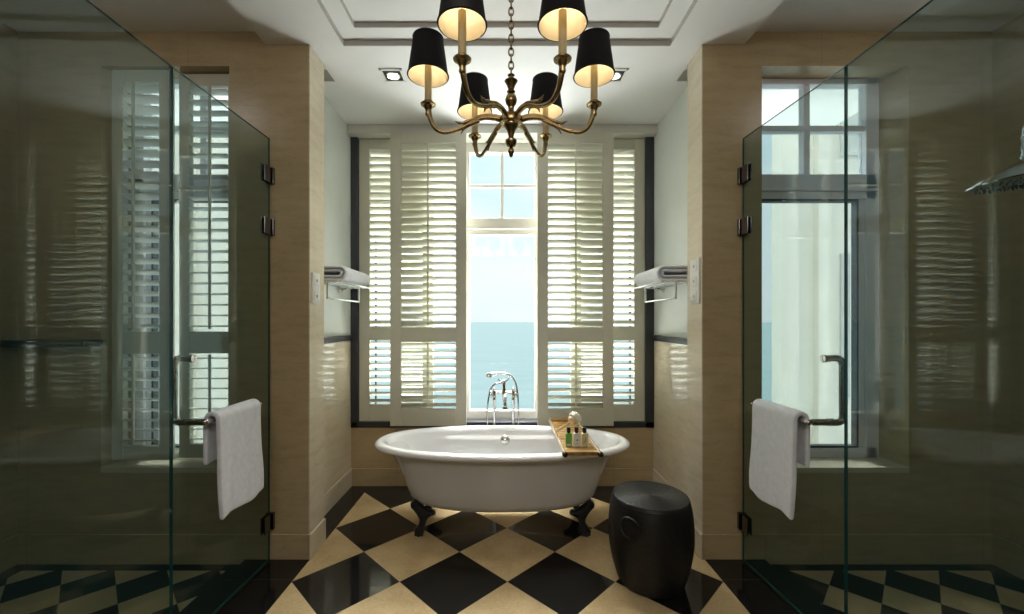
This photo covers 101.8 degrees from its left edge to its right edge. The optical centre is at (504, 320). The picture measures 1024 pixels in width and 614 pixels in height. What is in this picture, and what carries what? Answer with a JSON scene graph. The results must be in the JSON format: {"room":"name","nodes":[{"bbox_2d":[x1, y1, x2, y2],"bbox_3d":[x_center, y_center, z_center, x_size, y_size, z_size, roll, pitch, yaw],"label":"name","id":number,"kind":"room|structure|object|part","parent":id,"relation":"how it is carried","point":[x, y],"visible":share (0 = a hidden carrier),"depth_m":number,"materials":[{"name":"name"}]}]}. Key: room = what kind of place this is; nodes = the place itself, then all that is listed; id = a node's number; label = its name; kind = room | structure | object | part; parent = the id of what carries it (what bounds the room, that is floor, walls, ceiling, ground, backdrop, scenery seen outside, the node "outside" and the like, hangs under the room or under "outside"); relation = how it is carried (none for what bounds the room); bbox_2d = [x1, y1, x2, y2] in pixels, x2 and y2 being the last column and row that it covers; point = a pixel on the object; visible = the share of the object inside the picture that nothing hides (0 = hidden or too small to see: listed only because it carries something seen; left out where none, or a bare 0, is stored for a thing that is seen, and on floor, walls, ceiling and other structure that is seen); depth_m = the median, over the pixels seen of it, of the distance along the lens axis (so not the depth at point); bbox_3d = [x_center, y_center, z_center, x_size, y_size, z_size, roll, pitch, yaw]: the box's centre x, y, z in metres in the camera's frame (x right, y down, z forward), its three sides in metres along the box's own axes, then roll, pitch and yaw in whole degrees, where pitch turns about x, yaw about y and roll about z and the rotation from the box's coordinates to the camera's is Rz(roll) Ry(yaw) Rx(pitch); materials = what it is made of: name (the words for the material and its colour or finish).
{"room":"bathroom","nodes":[
{"label":"bathroom","id":0,"kind":"room"},
{"bbox_2d":[0,21,17,541],"bbox_3d":[-2.875,-0.155,0.035,0.150,3.230,5.070,0,0,0],"label":"wall","id":1,"kind":"structure","parent":0,"point":[8,36],"depth_m":2.35,"materials":[{"name":"stone"}]},
{"bbox_2d":[0,534,17,572],"bbox_3d":[-2.801,1.312,1.320,0.018,0.171,2.140,0,0,0],"label":"baseboard","id":2,"kind":"structure","parent":1,"relation":"attached to","point":[8,547],"depth_m":2.34,"materials":[{"name":"stone"}]},
{"bbox_2d":[18,32,308,533],"bbox_3d":[-1.964,-0.155,2.495,1.672,3.230,0.210,0,0,0],"label":"wall","id":3,"kind":"structure","parent":0,"point":[65,78],"depth_m":2.39,"materials":[{"name":"stone"}]},
{"bbox_2d":[0,339,102,346],"bbox_3d":[-2.552,0.128,2.329,0.494,0.040,0.119,0,0,0],"label":"shelf","id":4,"kind":"object","parent":3,"relation":"attached to","point":[15,342],"visible":1,"depth_m":2.27,"materials":[{"name":"clear glass"}]},
{"bbox_2d":[101,457,216,472],"bbox_3d":[-1.899,0.845,2.494,0.845,0.060,0.212,0,0,0],"label":"windowsill","id":5,"kind":"structure","parent":3,"relation":"attached to","point":[180,465],"depth_m":2.40,"materials":[{"name":"stone"}]},
{"bbox_2d":[17,534,308,563],"bbox_3d":[-1.965,1.312,2.396,1.690,0.171,0.028,0,0,0],"label":"baseboard","id":6,"kind":"structure","parent":3,"relation":"attached to","point":[31,548],"depth_m":2.38,"materials":[{"name":"stone"}]},
{"bbox_2d":[131,79,227,456],"bbox_3d":[-1.866,-0.312,2.538,0.792,2.305,0.075,0,0,0],"label":"window","id":7,"kind":"structure","parent":3,"relation":"in","point":[138,374],"depth_m":2.52,"materials":[{"name":"paint"}]},
{"bbox_2d":[112,70,174,459],"bbox_3d":[-2.112,-0.323,2.425,0.340,2.265,0.068,0,0,0],"label":"shutter","id":8,"kind":"object","parent":7,"relation":"attached to","point":[124,82],"visible":0.98,"depth_m":2.41,"materials":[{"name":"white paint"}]},
{"bbox_3d":[-2.142,-0.665,2.397,0.012,1.430,0.013,0,0,0],"label":"tilt rod","id":9,"kind":"part","parent":8,"relation":"part of","materials":[{"name":"green paint"}]},
{"bbox_3d":[-2.142,0.457,2.397,0.012,0.516,0.013,0,0,0],"label":"tilt rod","id":10,"kind":"part","parent":8,"relation":"part of","materials":[{"name":"green paint"}]},
{"bbox_2d":[179,74,228,457],"bbox_3d":[-1.746,-0.323,2.462,0.350,2.265,0.073,0,0,0],"label":"shutter","id":11,"kind":"object","parent":7,"relation":"attached to","point":[190,341],"visible":0.73,"depth_m":2.45,"materials":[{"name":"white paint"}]},
{"bbox_3d":[-1.726,-0.665,2.433,0.012,1.430,0.013,0,0,0],"label":"tilt rod","id":12,"kind":"part","parent":11,"relation":"part of","materials":[{"name":"green paint"}]},
{"bbox_3d":[-1.726,0.457,2.433,0.012,0.516,0.013,0,0,0],"label":"tilt rod","id":13,"kind":"part","parent":11,"relation":"part of","materials":[{"name":"green paint"}]},
{"bbox_2d":[172,67,274,613],"bbox_3d":[-1.331,0.162,2.041,0.165,2.392,0.693,0,0,8],"label":"shower door","id":14,"kind":"structure","parent":3,"relation":"attached to","point":[267,173],"depth_m":2.30,"materials":[{"name":"clear glass"}]},
{"bbox_3d":[-1.376,0.302,1.800,0.146,0.308,0.034,0,0,0],"label":"handle","id":15,"kind":"part","parent":14,"relation":"part of","materials":[{"name":"silver metal"}]},
{"bbox_2d":[203,399,263,519],"bbox_3d":[-1.289,0.644,1.994,0.095,0.484,0.325,0,0,0],"label":"hand towel","id":16,"kind":"object","parent":14,"relation":"hanging from","point":[234,439],"visible":0.98,"depth_m":1.94,"materials":[{"name":"white fabric"}]},
{"bbox_2d":[309,45,323,533],"bbox_3d":[-1.125,-0.107,2.485,0.006,2.955,0.190,0,0,0],"label":"wall","id":17,"kind":"structure","parent":0,"point":[316,67],"depth_m":2.46,"materials":[{"name":"stone"}]},
{"bbox_2d":[311,272,319,303],"bbox_3d":[-1.116,-0.189,2.458,0.014,0.182,0.095,0,0,0],"label":"switch plate","id":18,"kind":"object","parent":17,"relation":"attached to","point":[315,277],"visible":1,"depth_m":2.44,"materials":[{"name":"plastic"}]},
{"bbox_2d":[308,518,325,559],"bbox_3d":[-1.120,1.298,2.483,0.016,0.143,0.203,0,0,0],"label":"baseboard","id":19,"kind":"structure","parent":17,"relation":"attached to","point":[317,537],"depth_m":2.45,"materials":[{"name":"stone"}]},
{"bbox_2d":[324,96,350,493],"bbox_3d":[-1.375,-0.170,3.110,0.201,3.200,1.020,0,0,0],"label":"wall","id":20,"kind":"structure","parent":0,"point":[337,142],"depth_m":3.15,"materials":[{"name":"paint"}]},
{"bbox_2d":[324,468,351,515],"bbox_3d":[-1.275,1.298,3.025,0.020,0.145,0.850,0,0,0],"label":"baseboard","id":21,"kind":"structure","parent":20,"relation":"attached to","point":[333,495],"depth_m":3.14,"materials":[{"name":"stone"}]},
{"bbox_2d":[324,335,351,343],"bbox_3d":[-1.266,0.141,3.005,0.027,0.047,0.810,0,0,0],"label":"trim","id":22,"kind":"structure","parent":20,"relation":"attached to","point":[333,339],"depth_m":3.11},
{"bbox_2d":[324,280,369,302],"bbox_3d":[-1.166,-0.201,2.970,0.223,0.126,0.595,0,0,0],"label":"towel rack","id":23,"kind":"object","parent":20,"relation":"attached to","point":[326,282],"visible":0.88,"depth_m":2.95,"materials":[{"name":"silver metal"}]},
{"bbox_2d":[324,265,369,286],"bbox_3d":[-1.154,-0.313,2.987,0.226,0.109,0.493,0,0,0],"label":"folded towel","id":24,"kind":"object","parent":23,"relation":"on","point":[334,272],"visible":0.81,"depth_m":2.80,"materials":[{"name":"white fabric"}]},
{"bbox_2d":[351,428,653,467],"bbox_3d":[0.000,1.159,3.555,2.952,0.543,0.210,0,0,0],"label":"wall","id":25,"kind":"structure","parent":0,"point":[640,453],"depth_m":3.45,"materials":[{"name":"stone"}]},
{"bbox_2d":[352,468,653,485],"bbox_3d":[-0.018,1.298,3.450,2.525,0.145,0.020,0,0,0],"label":"baseboard","id":26,"kind":"structure","parent":25,"relation":"attached to","point":[360,476],"depth_m":3.44,"materials":[{"name":"stone"}]},
{"bbox_2d":[347,124,657,143],"bbox_3d":[0.000,-1.643,3.510,2.952,0.255,0.300,0,0,0],"label":"wall header","id":27,"kind":"structure","parent":0,"point":[362,131],"depth_m":3.36,"materials":[{"name":"paint"}]},
{"bbox_2d":[390,133,466,425],"bbox_3d":[-0.618,-0.332,3.361,0.614,2.364,0.067,0,0,0],"label":"shutter","id":28,"kind":"object","parent":27,"relation":"attached to","point":[423,166],"visible":0.98,"depth_m":3.35,"materials":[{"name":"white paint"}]},
{"bbox_3d":[-0.618,-0.692,3.335,0.012,1.467,0.013,0,0,0],"label":"tilt rod","id":29,"kind":"part","parent":28,"relation":"part of","materials":[{"name":"green paint"}]},
{"bbox_3d":[-0.618,0.436,3.335,0.012,0.519,0.013,0,0,0],"label":"tilt rod","id":30,"kind":"part","parent":28,"relation":"part of","materials":[{"name":"green paint"}]},
{"bbox_2d":[537,133,613,425],"bbox_3d":[0.568,-0.332,3.361,0.614,2.364,0.067,0,0,0],"label":"shutter","id":31,"kind":"object","parent":27,"relation":"attached to","point":[573,168],"visible":0.97,"depth_m":3.35,"materials":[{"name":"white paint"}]},
{"bbox_3d":[0.568,-0.692,3.335,0.012,1.467,0.013,0,0,0],"label":"tilt rod","id":32,"kind":"part","parent":31,"relation":"part of","materials":[{"name":"green paint"}]},
{"bbox_3d":[0.568,0.436,3.335,0.012,0.519,0.013,0,0,0],"label":"tilt rod","id":33,"kind":"part","parent":31,"relation":"part of","materials":[{"name":"green paint"}]},
{"bbox_2d":[227,0,782,123],"bbox_3d":[0.000,-1.677,0.485,2.750,0.185,5.970,0,0,0],"label":"ceiling","id":34,"kind":"structure","parent":0,"point":[656,76],"depth_m":2.45,"materials":[{"name":"paint"}]},
{"bbox_2d":[379,68,406,81],"bbox_3d":[-0.722,-1.579,2.685,0.144,0.012,0.144,0,0,0],"label":"recessed light","id":35,"kind":"object","parent":34,"relation":"in","point":[388,74],"visible":1,"depth_m":2.67,"materials":[{"name":"plastic"}]},
{"bbox_3d":[-0.722,-1.576,2.685,0.068,0.006,0.068,0,0,0],"label":"bulb","id":36,"kind":"part","parent":35,"relation":"part of","materials":[{"name":"white glass"}]},
{"bbox_2d":[317,0,697,45],"bbox_3d":[0.011,-1.613,0.402,1.889,0.056,4.004,0,0,0],"label":"trim","id":37,"kind":"structure","parent":34,"relation":"attached to","point":[355,25],"depth_m":2.36,"materials":[{"name":"paint"}]},
{"bbox_2d":[407,0,615,157],"bbox_3d":[0.025,-1.153,1.700,0.849,0.976,0.758,0,0,0],"label":"chandelier","id":38,"kind":"object","parent":34,"relation":"hanging from","point":[462,21],"visible":1,"depth_m":1.66,"materials":[{"name":"gold metal"}]},
{"bbox_3d":[-0.314,-1.076,1.700,0.171,0.158,0.171,0,0,0],"label":"lamp shade","id":39,"kind":"part","parent":38,"relation":"part of","materials":[{"name":"black fabric"}]},
{"bbox_3d":[-0.144,-1.076,1.406,0.171,0.158,0.171,0,0,0],"label":"lamp shade","id":40,"kind":"part","parent":38,"relation":"part of","materials":[{"name":"black fabric"}]},
{"bbox_3d":[-0.166,-0.815,1.700,0.319,0.110,0.023,0,0,0],"label":"arm","id":41,"kind":"part","parent":38,"relation":"part of","materials":[{"name":"gold metal"}]},
{"bbox_3d":[-0.144,-1.076,1.994,0.171,0.158,0.171,0,0,0],"label":"lamp shade","id":42,"kind":"part","parent":38,"relation":"part of","materials":[{"name":"black fabric"}]},
{"bbox_3d":[-0.070,-0.815,1.535,0.023,0.110,0.319,0,0,30],"label":"arm","id":43,"kind":"part","parent":38,"relation":"part of","materials":[{"name":"gold metal"}]},
{"bbox_3d":[-0.070,-0.815,1.865,0.023,0.110,0.319,0,0,-30],"label":"arm","id":44,"kind":"part","parent":38,"relation":"part of","materials":[{"name":"gold metal"}]},
{"bbox_3d":[0.025,-1.317,1.700,0.020,0.647,0.020,0,0,45],"label":"chain","id":45,"kind":"part","parent":38,"relation":"part of","materials":[{"name":"gold metal"}]},
{"bbox_3d":[0.120,-0.815,1.865,0.023,0.110,0.319,0,0,30],"label":"arm","id":46,"kind":"part","parent":38,"relation":"part of","materials":[{"name":"gold metal"}]},
{"bbox_3d":[0.120,-0.815,1.534,0.023,0.110,0.319,0,0,-30],"label":"arm","id":47,"kind":"part","parent":38,"relation":"part of","materials":[{"name":"gold metal"}]},
{"bbox_3d":[0.195,-1.076,1.994,0.171,0.158,0.171,0,0,0],"label":"lamp shade","id":48,"kind":"part","parent":38,"relation":"part of","materials":[{"name":"black fabric"}]},
{"bbox_3d":[0.216,-0.815,1.700,0.319,0.110,0.023,0,0,0],"label":"arm","id":49,"kind":"part","parent":38,"relation":"part of","materials":[{"name":"gold metal"}]},
{"bbox_3d":[0.195,-1.076,1.406,0.171,0.158,0.171,0,0,0],"label":"lamp shade","id":50,"kind":"part","parent":38,"relation":"part of","materials":[{"name":"black fabric"}]},
{"bbox_3d":[0.364,-1.076,1.700,0.171,0.158,0.171,0,0,0],"label":"lamp shade","id":51,"kind":"part","parent":38,"relation":"part of","materials":[{"name":"black fabric"}]},
{"bbox_2d":[610,68,628,81],"bbox_3d":[0.705,-1.579,2.685,0.144,0.012,0.144,0,0,0],"label":"recessed light","id":52,"kind":"object","parent":34,"relation":"in","point":[620,74],"visible":0.53,"depth_m":2.67,"materials":[{"name":"plastic"}]},
{"bbox_2d":[152,89,857,125],"bbox_3d":[0.000,-1.870,0.550,6.000,0.200,6.500,0,0,0],"label":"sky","id":53,"kind":"structure","parent":0,"point":[826,105],"depth_m":3.44,"materials":[{"name":"paint"}]},
{"bbox_2d":[0,486,1023,613],"bbox_3d":[0.000,1.415,0.560,5.600,0.090,6.120,0,0,0],"label":"floor","id":54,"kind":"structure","parent":0,"point":[371,560],"depth_m":2.21,"materials":[{"name":"tile"}]},
{"bbox_2d":[86,0,171,613],"bbox_3d":[-1.341,0.166,0.975,0.010,2.400,1.430,0,0,-1],"label":"glass screen","id":55,"kind":"object","parent":54,"relation":"on","point":[88,1],"visible":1,"depth_m":1.69,"materials":[{"name":"clear glass"}]},
{"bbox_2d":[375,425,629,536],"bbox_3d":[-0.018,1.083,2.810,1.710,0.575,0.780,0,0,0],"label":"bathtub","id":56,"kind":"object","parent":54,"relation":"on","point":[472,468],"visible":0.96,"depth_m":2.59,"materials":[{"name":"ceramic"}]},
{"bbox_2d":[375,425,629,477],"bbox_3d":[-0.018,0.991,2.810,1.702,0.392,0.762,0,0,0],"label":"basin","id":57,"kind":"object","parent":56,"relation":"in","point":[472,451],"depth_m":2.66,"materials":[{"name":"white ceramic"}]},
{"bbox_2d":[548,418,603,457],"bbox_3d":[0.444,0.764,2.776,0.235,0.034,0.848,0,0,0],"label":"tray","id":58,"kind":"object","parent":56,"relation":"on","point":[592,449],"visible":0.8,"depth_m":2.58,"materials":[{"name":"brown wood"}]},
{"bbox_3d":[0.342,0.763,2.786,0.022,0.023,0.828,0,0,0],"label":"rail","id":59,"kind":"part","parent":58,"relation":"part of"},
{"bbox_3d":[0.342,0.763,2.366,0.032,0.032,0.028,0,0,0],"label":"knob","id":60,"kind":"part","parent":58,"relation":"part of","materials":[{"name":"brown metal"}]},
{"bbox_2d":[555,411,581,432],"bbox_3d":[0.417,0.662,2.707,0.180,0.156,0.087,0,0,44],"label":"bath brush","id":61,"kind":"object","parent":58,"relation":"on","point":[574,418],"visible":1,"depth_m":2.65,"materials":[{"name":"brown wood"}]},
{"bbox_3d":[0.379,0.690,2.704,0.131,0.100,0.021,0,0,41],"label":"handle","id":62,"kind":"part","parent":61,"relation":"part of","materials":[{"name":"brown wood"}]},
{"bbox_2d":[565,427,571,446],"bbox_3d":[0.388,0.707,2.534,0.039,0.116,0.028,0,0,0],"label":"toiletry bottle","id":63,"kind":"object","parent":58,"relation":"on","point":[568,436],"visible":1,"depth_m":2.52,"materials":[{"name":"plastic"}]},
{"bbox_2d":[573,427,579,446],"bbox_3d":[0.436,0.707,2.534,0.039,0.116,0.028,0,0,0],"label":"toiletry bottle","id":64,"kind":"object","parent":58,"relation":"on","point":[576,436],"visible":1,"depth_m":2.52,"materials":[{"name":"plastic"}]},
{"bbox_2d":[581,427,587,446],"bbox_3d":[0.484,0.707,2.533,0.039,0.116,0.030,0,0,0],"label":"toiletry bottle","id":65,"kind":"object","parent":58,"relation":"on","point":[584,436],"visible":1,"depth_m":2.52,"materials":[{"name":"beige plastic"}]},
{"bbox_3d":[0.545,0.763,2.786,0.022,0.023,0.828,0,0,0],"label":"rail","id":66,"kind":"part","parent":58,"relation":"part of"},
{"bbox_3d":[0.545,0.763,2.366,0.032,0.032,0.028,0,0,0],"label":"knob","id":67,"kind":"part","parent":58,"relation":"part of","materials":[{"name":"brown metal"}]},
{"bbox_2d":[486,372,518,424],"bbox_3d":[-0.016,0.884,3.239,0.222,0.971,0.196,0,0,42],"label":"faucet","id":68,"kind":"object","parent":54,"relation":"on","point":[514,393],"visible":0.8,"depth_m":3.23,"materials":[{"name":"silver metal"}]},
{"bbox_3d":[0.000,0.610,3.173,0.036,0.112,0.148,0,0,0],"label":"spout","id":69,"kind":"part","parent":68,"relation":"part of","materials":[{"name":"silver metal"}]},
{"bbox_2d":[608,481,694,598],"bbox_3d":[0.768,1.145,2.200,0.445,0.451,0.445,0,0,0],"label":"stool","id":70,"kind":"object","parent":54,"relation":"on","point":[651,527],"visible":1,"depth_m":2.04,"materials":[{"name":"black ceramic"}]},
{"bbox_3d":[0.768,0.922,2.200,0.383,0.006,0.383,0,0,0],"label":"seat","id":71,"kind":"part","parent":70,"relation":"part of","materials":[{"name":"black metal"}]},
{"bbox_2d":[845,0,932,613],"bbox_3d":[1.371,0.166,0.975,0.010,2.400,1.430,0,0,1],"label":"glass screen","id":72,"kind":"object","parent":54,"relation":"on","point":[930,1],"visible":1,"depth_m":1.69,"materials":[{"name":"clear glass"}]},
{"bbox_2d":[0,0,1023,69],"bbox_3d":[0.000,-1.715,0.129,5.600,0.110,5.257,0,0,0],"label":"ceiling","id":73,"kind":"structure","parent":0,"point":[20,15],"depth_m":2.27,"materials":[{"name":"paint"}]},
{"bbox_2d":[654,87,686,494],"bbox_3d":[1.354,-0.170,3.110,0.244,3.200,1.020,0,0,0],"label":"wall","id":74,"kind":"structure","parent":0,"point":[670,142],"depth_m":3.08,"materials":[{"name":"paint"}]},
{"bbox_2d":[634,280,686,302],"bbox_3d":[1.123,-0.201,2.970,0.223,0.126,0.595,0,0,0],"label":"towel rack","id":75,"kind":"object","parent":74,"relation":"attached to","point":[660,288],"visible":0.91,"depth_m":2.92,"materials":[{"name":"silver metal"}]},
{"bbox_2d":[634,265,686,286],"bbox_3d":[1.111,-0.313,2.987,0.223,0.109,0.491,0,0,0],"label":"folded towel","id":76,"kind":"object","parent":75,"relation":"on","point":[664,272],"visible":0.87,"depth_m":2.77,"materials":[{"name":"white fabric"}]},
{"bbox_2d":[653,469,670,485],"bbox_3d":[1.232,1.298,3.025,0.020,0.145,0.850,0,0,0],"label":"baseboard","id":77,"kind":"structure","parent":74,"relation":"attached to","point":[657,477],"depth_m":3.31,"materials":[{"name":"stone"}]},
{"bbox_2d":[653,335,686,344],"bbox_3d":[1.224,0.141,3.005,0.027,0.047,0.810,0,0,0],"label":"trim","id":78,"kind":"structure","parent":74,"relation":"attached to","point":[677,340],"depth_m":3.04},
{"bbox_2d":[687,45,702,533],"bbox_3d":[1.134,-0.107,2.485,0.006,2.955,0.190,0,0,0],"label":"wall","id":79,"kind":"structure","parent":0,"point":[695,66],"depth_m":2.47,"materials":[{"name":"paint"}]},
{"bbox_2d":[690,258,699,303],"bbox_3d":[1.125,-0.230,2.448,0.014,0.264,0.116,0,0,0],"label":"switch plate","id":80,"kind":"object","parent":79,"relation":"attached to","point":[695,263],"visible":1,"depth_m":2.44,"materials":[{"name":"plastic"}]},
{"bbox_2d":[694,527,702,559],"bbox_3d":[1.129,1.298,2.483,0.016,0.143,0.203,0,0,0],"label":"baseboard","id":81,"kind":"structure","parent":79,"relation":"attached to","point":[698,550],"depth_m":2.41,"materials":[{"name":"stone"}]},
{"bbox_2d":[703,32,991,533],"bbox_3d":[1.968,-0.155,2.495,1.663,3.230,0.210,0,0,0],"label":"wall","id":82,"kind":"structure","parent":0,"point":[935,88],"depth_m":2.39,"materials":[{"name":"stone"}]},
{"bbox_2d":[737,67,844,613],"bbox_3d":[1.347,0.162,2.039,0.178,2.392,0.694,0,0,-10],"label":"shower door","id":83,"kind":"structure","parent":82,"relation":"attached to","point":[744,173],"depth_m":2.30,"materials":[{"name":"clear glass"}]},
{"bbox_2d":[749,399,809,519],"bbox_3d":[1.304,0.644,1.994,0.096,0.484,0.325,0,0,0],"label":"hand towel","id":84,"kind":"object","parent":83,"relation":"hanging from","point":[779,441],"visible":0.98,"depth_m":1.94,"materials":[{"name":"white fabric"}]},
{"bbox_3d":[1.405,0.302,1.800,0.146,0.308,0.034,0,0,0],"label":"handle","id":85,"kind":"part","parent":83,"relation":"part of","materials":[{"name":"silver metal"}]},
{"bbox_2d":[762,79,878,456],"bbox_3d":[1.866,-0.312,2.538,0.792,2.305,0.075,0,0,0],"label":"window","id":86,"kind":"structure","parent":82,"relation":"in","point":[802,187],"depth_m":2.52,"materials":[{"name":"paint"}]},
{"bbox_2d":[703,534,992,563],"bbox_3d":[1.970,1.312,2.396,1.681,0.171,0.028,0,0,0],"label":"baseboard","id":87,"kind":"structure","parent":82,"relation":"attached to","point":[772,548],"depth_m":2.38,"materials":[{"name":"stone"}]},
{"bbox_2d":[797,456,908,472],"bbox_3d":[1.899,0.845,2.494,0.845,0.060,0.212,0,0,0],"label":"windowsill","id":88,"kind":"structure","parent":82,"relation":"attached to","point":[879,464],"depth_m":2.40,"materials":[{"name":"stone"}]},
{"bbox_2d":[992,13,1023,547],"bbox_3d":[2.875,-0.155,0.035,0.150,3.230,5.070,0,0,0],"label":"wall","id":89,"kind":"structure","parent":0,"point":[1008,39],"depth_m":2.31,"materials":[{"name":"stone"}]},
{"bbox_2d":[964,126,1023,194],"bbox_3d":[2.304,-0.656,1.560,1.000,0.306,0.340,0,0,0],"label":"shower head","id":90,"kind":"object","parent":89,"relation":"attached to","point":[1011,177],"visible":1,"depth_m":1.56},
{"bbox_3d":[2.371,-0.703,1.560,0.867,0.212,0.070,0,0,0],"label":"arm","id":91,"kind":"part","parent":90,"relation":"part of","materials":[{"name":"silver metal"}]},
{"bbox_2d":[993,535,1023,579],"bbox_3d":[2.801,1.312,1.320,0.018,0.171,2.140,0,0,0],"label":"baseboard","id":92,"kind":"structure","parent":89,"relation":"attached to","point":[1008,556],"depth_m":2.31,"materials":[{"name":"stone"}]},
{"bbox_3d":[0.000,-0.314,3.610,2.952,2.402,0.100,0,0,0],"label":"wall","id":93,"kind":"structure","parent":0,"visible":0},
{"bbox_2d":[371,144,632,418],"bbox_3d":[-0.018,-0.323,3.585,2.517,2.385,0.080,0,0,0],"label":"window","id":94,"kind":"structure","parent":93,"relation":"in","point":[502,226],"depth_m":3.56,"materials":[{"name":"paint"}]},
{"bbox_2d":[359,139,433,420],"bbox_3d":[-0.906,-0.336,3.470,0.614,2.347,0.067,0,0,0],"label":"shutter","id":95,"kind":"object","parent":94,"relation":"attached to","point":[374,154],"visible":0.33,"depth_m":3.46,"materials":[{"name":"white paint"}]},
{"bbox_2d":[570,139,644,420],"bbox_3d":[0.855,-0.336,3.470,0.614,2.347,0.067,0,0,0],"label":"shutter","id":96,"kind":"object","parent":94,"relation":"attached to","point":[629,154],"visible":0.33,"depth_m":3.46,"materials":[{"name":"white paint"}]},
{"bbox_2d":[351,137,653,427],"bbox_3d":[-0.021,-0.314,3.498,2.515,2.402,0.124,0,0,0],"label":"trim","id":97,"kind":"structure","parent":93,"relation":"attached to","point":[649,141],"depth_m":3.44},
{"label":"outside","id":98,"kind":"structure","parent":0,"visible":0},
{"bbox_2d":[152,115,227,443],"bbox_3d":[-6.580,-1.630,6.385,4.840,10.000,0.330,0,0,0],"label":"curtain","id":99,"kind":"object","parent":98,"point":[197,299],"visible":0.08,"depth_m":6.30,"materials":[{"name":"white fabric"}]},
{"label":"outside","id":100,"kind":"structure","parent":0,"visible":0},
{"bbox_2d":[772,113,857,443],"bbox_3d":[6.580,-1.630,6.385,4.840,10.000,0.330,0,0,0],"label":"curtain","id":101,"kind":"object","parent":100,"point":[808,238],"visible":0.27,"depth_m":6.33,"materials":[{"name":"white fabric"}]},
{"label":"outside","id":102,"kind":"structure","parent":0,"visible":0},
{"bbox_2d":[371,322,771,408],"bbox_3d":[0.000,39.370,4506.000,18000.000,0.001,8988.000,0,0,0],"label":"sea","id":103,"kind":"structure","parent":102,"point":[508,347],"depth_m":372.19,"materials":[{"name":"liquid"}]}
]}

